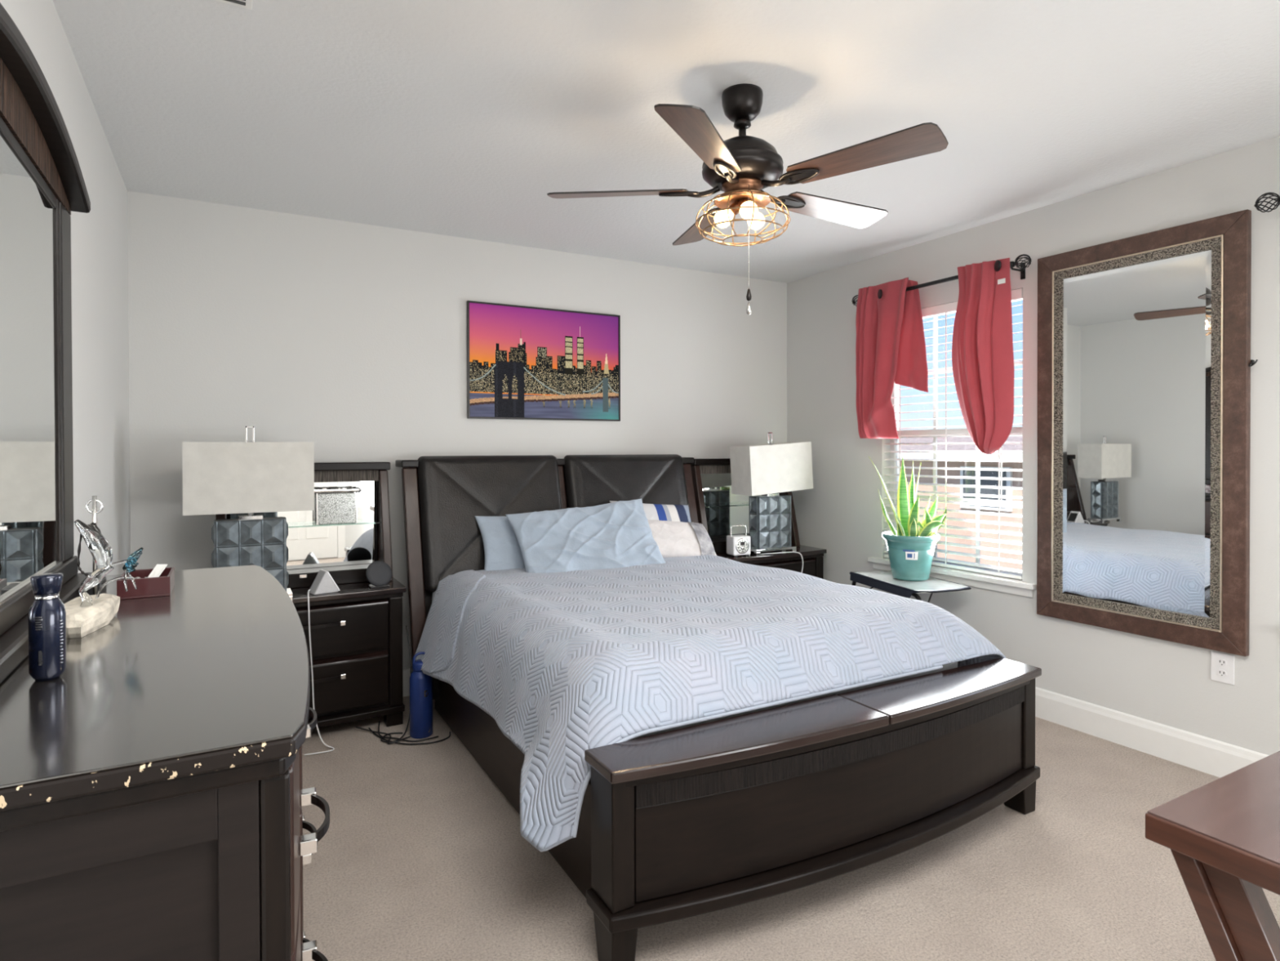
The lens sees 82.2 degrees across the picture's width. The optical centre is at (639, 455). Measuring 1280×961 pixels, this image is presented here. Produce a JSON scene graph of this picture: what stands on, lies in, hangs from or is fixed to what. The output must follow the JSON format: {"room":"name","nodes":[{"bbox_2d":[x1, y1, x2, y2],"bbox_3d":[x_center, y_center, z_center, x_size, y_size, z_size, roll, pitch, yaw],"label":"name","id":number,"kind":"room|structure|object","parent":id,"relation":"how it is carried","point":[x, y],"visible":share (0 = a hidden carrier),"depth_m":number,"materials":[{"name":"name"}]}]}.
{"room":"bedroom","nodes":[
{"label":"bedroom","id":0,"kind":"room"},
{"bbox_2d":[0,0,130,575],"bbox_3d":[-0.936,0.068,0.751,0.130,2.440,5.684,0,1,-29],"label":"wall","id":1,"kind":"structure","parent":0,"point":[99,237],"depth_m":2.43,"materials":[{"name":"paint"}]},
{"bbox_2d":[127,191,786,669],"bbox_3d":[-0.654,0.036,4.241,4.036,2.440,0.130,0,1,-29],"label":"wall","id":2,"kind":"structure","parent":0,"point":[348,340],"depth_m":3.77,"materials":[{"name":"paint"}]},
{"bbox_2d":[402,667,413,696],"bbox_3d":[-0.622,1.188,4.184,3.760,0.138,0.016,0,1,-29],"label":"baseboard","id":3,"kind":"structure","parent":2,"relation":"attached to","point":[406,673],"depth_m":3.84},
{"bbox_2d":[466,300,620,421],"bbox_3d":[-0.531,-0.523,4.218,0.935,0.639,0.021,0,1,-29],"label":"picture","id":4,"kind":"object","parent":2,"relation":"attached to","point":[524,362],"visible":1,"depth_m":4.19,"materials":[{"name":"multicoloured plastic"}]},
{"bbox_2d":[52,0,1279,283],"bbox_3d":[0.733,-1.215,1.751,4.036,0.100,5.814,0,1,-29],"label":"ceiling","id":5,"kind":"structure","parent":0,"point":[460,118],"depth_m":2.41,"materials":[{"name":"white paint"}]},
{"bbox_2d":[214,0,252,9],"bbox_3d":[-1.033,-1.154,1.797,0.150,0.012,0.160,0,1,-29],"label":"ceiling vent","id":6,"kind":"object","parent":5,"relation":"in","point":[247,4],"visible":1,"depth_m":1.87,"materials":[{"name":"white metal"}]},
{"bbox_2d":[546,83,948,315],"bbox_3d":[0.367,-0.805,2.401,1.182,0.728,1.229,0,1,-29],"label":"ceiling fan","id":7,"kind":"object","parent":5,"relation":"hanging from","point":[740,166],"visible":1,"depth_m":2.29,"materials":[{"name":"brown wood"}]},
{"bbox_2d":[729,200,739,214],"bbox_3d":[0.313,-0.803,2.382,0.044,0.044,0.035,0,1,21],"label":"bulb socket","id":8,"kind":"object","parent":7,"relation":"attached to","point":[732,203],"depth_m":2.37,"materials":[{"name":"orange metal"}]},
{"bbox_2d":[737,198,748,206],"bbox_3d":[0.335,-0.803,2.355,0.035,0.044,0.044,0,1,-9],"label":"bulb socket","id":9,"kind":"object","parent":7,"relation":"attached to","point":[740,201],"depth_m":2.35,"materials":[{"name":"orange metal"}]},
{"bbox_2d":[301,695,1279,960],"bbox_3d":[0.739,1.325,1.774,4.036,0.100,5.814,0,1,-29],"label":"floor","id":10,"kind":"structure","parent":0,"point":[421,855],"depth_m":2.17,"materials":[{"name":"beige carpet"}]},
{"bbox_2d":[0,564,329,960],"bbox_3d":[-0.931,0.807,1.450,0.539,0.950,1.494,0,1,-29],"label":"dresser","id":11,"kind":"object","parent":10,"relation":"on","point":[153,797],"visible":0.98,"depth_m":0.87,"materials":[{"name":"brown wood"}]},
{"bbox_2d":[0,3,91,683],"bbox_3d":[-1.133,-0.187,1.330,0.093,1.040,1.080,0,1,-29],"label":"dresser mirror","id":12,"kind":"object","parent":11,"relation":"on","point":[42,180],"visible":0.94,"depth_m":1.43,"materials":[{"name":"brown wood"}]},
{"bbox_2d":[0,133,58,598],"bbox_3d":[-1.151,-0.152,1.320,0.040,0.798,0.749,0,1,-29],"label":"mirror glass","id":13,"kind":"object","parent":12,"relation":"on","point":[29,214],"depth_m":1.41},
{"bbox_2d":[27,572,66,681],"bbox_3d":[-0.888,0.257,1.100,0.044,0.156,0.045,0,1,-29],"label":"flask","id":14,"kind":"object","parent":11,"relation":"on","point":[46,618],"visible":1,"depth_m":1.08,"materials":[{"name":"blue metal"}]},
{"bbox_2d":[59,619,63,662],"bbox_3d":[-0.866,0.279,1.099,0.001,0.064,0.005,0,1,4],"label":"print","id":15,"kind":"object","parent":14,"relation":"attached to","point":[61,621],"depth_m":1.10,"materials":[{"name":"white paint"}]},
{"bbox_2d":[76,495,103,595],"bbox_3d":[-1.152,0.208,1.540,0.049,0.246,0.024,0,1,-29],"label":"stand","id":16,"kind":"object","parent":11,"relation":"on","point":[94,512],"visible":0.53,"depth_m":1.54,"materials":[{"name":"silver metal"}]},
{"bbox_2d":[63,519,143,638],"bbox_3d":[-1.076,0.227,1.431,0.224,0.210,0.154,0,1,33],"label":"glass sculpture","id":17,"kind":"object","parent":11,"relation":"on","point":[86,614],"visible":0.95,"depth_m":1.41,"materials":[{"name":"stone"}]},
{"bbox_2d":[122,546,143,572],"bbox_3d":[-1.004,0.207,1.452,0.035,0.049,0.035,0,1,-29],"label":"bird figurine","id":18,"kind":"object","parent":17,"relation":"on","point":[130,564],"depth_m":1.44,"materials":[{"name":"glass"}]},
{"bbox_2d":[116,566,174,599],"bbox_3d":[-1.187,0.307,1.767,0.103,0.045,0.160,0,1,-29],"label":"trinket box","id":19,"kind":"object","parent":11,"relation":"on","point":[162,585],"visible":0.7,"depth_m":1.71,"materials":[{"name":"brown wood"}]},
{"bbox_2d":[147,564,167,577],"bbox_3d":[-1.180,0.291,1.780,0.028,0.038,0.102,0,1,-15],"label":"folded paper","id":20,"kind":"object","parent":19,"relation":"in","point":[158,569],"visible":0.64,"depth_m":1.80,"materials":[{"name":"white paper"}]},
{"bbox_2d":[304,568,339,755],"bbox_3d":[-1.398,0.893,3.240,0.134,0.745,0.280,0,1,-20],"label":"charger","id":21,"kind":"object","parent":10,"relation":"on","point":[323,583],"visible":0.94,"depth_m":3.27,"materials":[{"name":"white plastic"}]},
{"bbox_2d":[290,577,406,728],"bbox_3d":[-1.536,0.942,3.411,0.800,0.648,0.431,0,1,-29],"label":"nightstand","id":22,"kind":"object","parent":10,"relation":"on","point":[356,630],"visible":0.53,"depth_m":3.34,"materials":[{"name":"brown wood"}]},
{"bbox_2d":[182,426,314,600],"bbox_3d":[-1.642,0.249,3.092,0.476,0.743,0.196,0,1,-29],"label":"table lamp","id":23,"kind":"object","parent":22,"relation":"on","point":[249,477],"visible":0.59,"depth_m":3.02,"materials":[{"name":"white fabric"}]},
{"bbox_2d":[215,462,392,588],"bbox_3d":[-1.588,0.327,3.495,0.770,0.580,0.214,0,1,-29],"label":"mirror","id":24,"kind":"object","parent":22,"relation":"on","point":[345,551],"visible":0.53,"depth_m":3.61,"materials":[{"name":"brown wood"}]},
{"bbox_2d":[230,480,374,569],"bbox_3d":[-1.627,0.340,3.565,0.636,0.416,0.008,0,1,-29],"label":"mirror glass","id":25,"kind":"object","parent":24,"relation":"on","point":[340,545],"depth_m":3.62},
{"bbox_2d":[288,520,381,528],"bbox_3d":[-1.598,0.335,3.514,0.666,0.006,0.108,0,1,-29],"label":"glass shelf","id":26,"kind":"object","parent":24,"relation":"attached to","point":[291,523],"depth_m":3.57,"materials":[{"name":"clear glass"}]},
{"bbox_2d":[314,486,361,524],"bbox_3d":[-1.481,0.243,3.576,0.220,0.175,0.100,0,1,-29],"label":"candle holder","id":27,"kind":"object","parent":24,"relation":"on","point":[332,507],"visible":0.87,"depth_m":3.55,"materials":[{"name":"silver metal"}]},
{"bbox_2d":[365,560,391,587],"bbox_3d":[-1.225,0.557,3.446,0.120,0.118,0.068,0,1,-29],"label":"round speaker","id":28,"kind":"object","parent":22,"relation":"on","point":[378,573],"visible":1,"depth_m":3.43},
{"bbox_2d":[355,625,450,744],"bbox_3d":[-1.067,1.039,3.328,0.421,0.449,0.244,0,1,35],"label":"cables","id":29,"kind":"object","parent":10,"relation":"on","point":[388,741],"visible":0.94,"depth_m":3.27,"materials":[{"name":"plastic"}]},
{"bbox_2d":[409,651,432,738],"bbox_3d":[-0.990,1.077,3.319,0.100,0.376,0.100,0,1,-29],"label":"water bottle","id":30,"kind":"object","parent":10,"relation":"on","point":[420,683],"visible":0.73,"depth_m":3.28,"materials":[{"name":"blue metal"}]},
{"bbox_2d":[395,453,1041,960],"bbox_3d":[0.105,0.635,3.147,1.767,1.258,2.469,0,1,-29],"label":"bed","id":31,"kind":"object","parent":10,"relation":"on","point":[704,818],"visible":0.65,"depth_m":2.12,"materials":[{"name":"brown wood"}]},
{"bbox_2d":[631,662,957,739],"bbox_3d":[0.130,0.757,3.174,1.510,0.322,1.800,0,1,-29],"label":"mattress","id":32,"kind":"object","parent":31,"relation":"on","point":[954,664],"visible":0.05,"depth_m":2.38,"materials":[{"name":"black fabric"}]},
{"bbox_2d":[431,574,452,602],"bbox_3d":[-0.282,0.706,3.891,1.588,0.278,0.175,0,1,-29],"label":"fitted sheet","id":33,"kind":"object","parent":32,"relation":"on","point":[442,580],"visible":0.09,"depth_m":3.53,"materials":[{"name":"grey fabric"}]},
{"bbox_2d":[474,515,525,570],"bbox_3d":[-0.448,0.464,3.812,0.810,0.322,0.194,0,1,-29],"label":"pillow","id":34,"kind":"object","parent":33,"relation":"on","point":[502,549],"visible":0.2,"depth_m":3.64,"materials":[{"name":"blue fabric"}]},
{"bbox_2d":[609,500,691,522],"bbox_3d":[0.087,0.430,4.104,0.537,0.362,0.220,0,1,-26],"label":"pillow","id":35,"kind":"object","parent":33,"relation":"on","point":[674,513],"visible":0.27,"depth_m":4.14,"materials":[{"name":"multicoloured fabric"}]},
{"bbox_2d":[414,555,1006,851],"bbox_3d":[0.146,0.780,3.077,1.933,0.456,1.788,0,1,-29],"label":"quilt","id":36,"kind":"object","parent":32,"relation":"on","point":[566,664],"visible":0.97,"depth_m":2.46,"materials":[{"name":"fabric"}]},
{"bbox_2d":[505,498,665,573],"bbox_3d":[-0.255,0.448,3.724,0.796,0.416,0.304,0,1,-27],"label":"pillow","id":37,"kind":"object","parent":36,"relation":"on","point":[617,534],"visible":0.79,"depth_m":3.68,"materials":[{"name":"blue fabric"}]},
{"bbox_2d":[648,520,716,557],"bbox_3d":[0.170,0.471,4.050,0.552,0.248,0.221,0,1,-28],"label":"pillow","id":38,"kind":"object","parent":36,"relation":"on","point":[673,539],"visible":0.59,"depth_m":4.02,"materials":[{"name":"beige fabric"}]},
{"bbox_2d":[715,544,826,578],"bbox_3d":[0.752,0.925,4.653,0.800,0.648,0.431,0,1,-29],"label":"nightstand","id":39,"kind":"object","parent":10,"relation":"on","point":[813,558],"visible":0.21,"depth_m":4.55,"materials":[{"name":"brown wood"}]},
{"bbox_2d":[726,524,750,556],"bbox_3d":[0.593,0.510,4.404,0.120,0.185,0.097,0,1,-23],"label":"radio","id":40,"kind":"object","parent":39,"relation":"on","point":[736,544],"visible":1,"depth_m":4.37,"materials":[{"name":"white plastic"}]},
{"bbox_2d":[690,457,799,552],"bbox_3d":[0.674,0.310,4.723,0.770,0.580,0.214,0,1,-29],"label":"mirror","id":41,"kind":"object","parent":39,"relation":"on","point":[717,508],"visible":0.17,"depth_m":4.71,"materials":[{"name":"brown wood"}]},
{"bbox_2d":[704,502,748,507],"bbox_3d":[0.664,0.319,4.741,0.666,0.006,0.108,0,1,-29],"label":"glass shelf","id":42,"kind":"object","parent":41,"relation":"attached to","point":[706,504],"depth_m":4.69,"materials":[{"name":"clear glass"}]},
{"bbox_2d":[700,473,761,538],"bbox_3d":[0.635,0.323,4.793,0.636,0.416,0.008,0,1,-29],"label":"mirror glass","id":43,"kind":"object","parent":41,"relation":"on","point":[717,487],"depth_m":4.73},
{"bbox_2d":[729,431,813,555],"bbox_3d":[0.808,0.230,4.496,0.493,0.743,0.196,0,1,-29],"label":"table lamp","id":44,"kind":"object","parent":39,"relation":"on","point":[768,469],"visible":0.92,"depth_m":4.43,"materials":[{"name":"white fabric"}]},
{"bbox_2d":[760,551,803,573],"bbox_3d":[0.867,0.689,4.481,0.295,0.198,0.030,0,1,-20],"label":"charging cable","id":45,"kind":"object","parent":39,"relation":"hanging from","point":[792,551],"visible":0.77,"depth_m":4.50,"materials":[{"name":"white plastic"}]},
{"bbox_2d":[849,570,971,602],"bbox_3d":[1.385,0.957,3.932,0.464,0.590,0.627,0,1,-16],"label":"tray table","id":46,"kind":"object","parent":10,"relation":"on","point":[884,580],"visible":0.52,"depth_m":3.82,"materials":[{"name":"black metal"}]},
{"bbox_2d":[881,530,940,581],"bbox_3d":[1.460,0.543,3.958,0.296,0.243,0.296,0,1,-29],"label":"plant pot","id":47,"kind":"object","parent":46,"relation":"on","point":[910,557],"visible":0.95,"depth_m":3.86,"materials":[{"name":"ceramic"}]},
{"bbox_2d":[868,456,946,536],"bbox_3d":[1.449,0.233,3.944,0.434,0.456,0.129,0,1,-1],"label":"snake plant","id":48,"kind":"object","parent":47,"relation":"on","point":[908,522],"visible":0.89,"depth_m":3.97,"materials":[{"name":"green plant"}]},
{"bbox_2d":[1145,751,1279,960],"bbox_3d":[1.361,0.919,1.066,0.895,0.720,0.716,0,1,-29],"label":"folding table","id":49,"kind":"object","parent":10,"relation":"on","point":[1222,835],"visible":1,"depth_m":1.10,"materials":[{"name":"brown wood"}]},
{"bbox_2d":[786,136,1279,755],"bbox_3d":[2.439,0.042,2.717,0.130,2.440,5.554,0,1,-29],"label":"wall","id":50,"kind":"structure","parent":0,"point":[1170,683],"depth_m":3.41,"materials":[{"name":"paint"}]},
{"bbox_2d":[852,253,1031,306],"bbox_3d":[1.589,-0.909,3.955,0.129,0.094,1.129,0,1,-29],"label":"curtain rod","id":51,"kind":"object","parent":50,"relation":"attached to","point":[1012,264],"visible":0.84,"depth_m":3.59,"materials":[{"name":"black metal"}]},
{"bbox_2d":[855,277,928,438],"bbox_3d":[1.416,-0.539,4.161,0.093,0.892,0.490,-1,1,-36],"label":"curtain","id":52,"kind":"object","parent":51,"relation":"hanging from","point":[891,344],"visible":1,"depth_m":4.17,"materials":[{"name":"red fabric"}]},
{"bbox_2d":[951,257,1014,453],"bbox_3d":[1.675,-0.485,3.633,0.096,0.962,0.347,0,1,-29],"label":"curtain","id":53,"kind":"object","parent":51,"relation":"hanging from","point":[983,354],"visible":1,"depth_m":3.58,"materials":[{"name":"red fabric"}]},
{"bbox_2d":[867,315,1036,597],"bbox_3d":[1.689,-0.070,3.997,0.150,1.506,1.035,0,1,-29],"label":"window","id":54,"kind":"structure","parent":50,"relation":"in","point":[1019,588],"depth_m":4.01,"materials":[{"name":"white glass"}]},
{"bbox_2d":[884,288,1022,579],"bbox_3d":[1.676,-0.106,3.989,0.064,1.431,0.869,0,1,-29],"label":"window blind","id":55,"kind":"object","parent":54,"relation":"attached to","point":[1016,295],"visible":0.68,"depth_m":3.92,"materials":[{"name":"white plastic"}]},
{"bbox_2d":[1036,208,1251,656],"bbox_3d":[2.103,-0.085,3.140,0.037,1.693,0.827,0,1,-29],"label":"wall mirror","id":56,"kind":"object","parent":50,"relation":"attached to","point":[1144,409],"visible":1,"depth_m":3.08,"materials":[{"name":"brown wood"}]},
{"bbox_2d":[1062,248,1211,618],"bbox_3d":[2.107,-0.085,3.143,0.020,1.455,0.589,0,1,-29],"label":"mirror glass","id":57,"kind":"object","parent":56,"relation":"attached to","point":[1136,333],"depth_m":3.11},
{"bbox_2d":[1035,686,1268,777],"bbox_3d":[2.378,1.193,2.692,0.016,0.138,5.554,0,1,-29],"label":"baseboard","id":58,"kind":"structure","parent":50,"relation":"attached to","point":[1208,755],"depth_m":3.10,"materials":[{"name":"white wood"}]},
{"bbox_2d":[1210,650,1234,684],"bbox_3d":[2.279,0.832,2.870,0.010,0.114,0.078,0,1,-29],"label":"wall outlet","id":59,"kind":"object","parent":50,"relation":"attached to","point":[1222,664],"visible":1,"depth_m":2.87,"materials":[{"name":"white plastic"}]},
{"bbox_2d":[1217,658,1226,666],"bbox_3d":[2.277,0.811,2.869,0.002,0.028,0.032,0,1,-29],"label":"socket","id":60,"kind":"object","parent":59,"relation":"attached to","point":[1220,662],"depth_m":2.87,"materials":[{"name":"white plastic"}]},
{"bbox_2d":[1217,669,1226,676],"bbox_3d":[2.277,0.853,2.870,0.002,0.028,0.032,0,1,-29],"label":"socket","id":61,"kind":"object","parent":59,"relation":"attached to","point":[1220,673],"depth_m":2.87,"materials":[{"name":"white plastic"}]},
{"bbox_2d":[1248,359,1257,366],"bbox_3d":[2.306,-0.347,2.763,0.024,0.030,0.063,0,1,30],"label":"wall hook","id":62,"kind":"object","parent":50,"relation":"attached to","point":[1252,362],"visible":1,"depth_m":2.76,"materials":[{"name":"black metal"}]},
{"bbox_2d":[1253,192,1279,212],"bbox_3d":[2.561,-0.901,2.220,0.129,0.094,1.129,0,1,-29],"label":"curtain rod","id":63,"kind":"object","parent":50,"relation":"attached to","point":[1256,205],"visible":1,"depth_m":2.66,"materials":[{"name":"black metal"}]},
{"label":"outside","id":64,"kind":"structure","parent":0,"visible":0},
{"bbox_3d":[16.709,4.165,15.131,36.109,0.100,50.000,0,1,-29],"label":"ground","id":65,"kind":"structure","parent":64,"visible":0},
{"bbox_2d":[900,435,1022,569],"bbox_3d":[6.832,1.859,11.869,7.300,4.620,18.800,0,1,-29],"label":"house","id":66,"kind":"structure","parent":65,"relation":"on","point":[1015,456],"depth_m":9.61,"materials":[{"name":"beige paint"}]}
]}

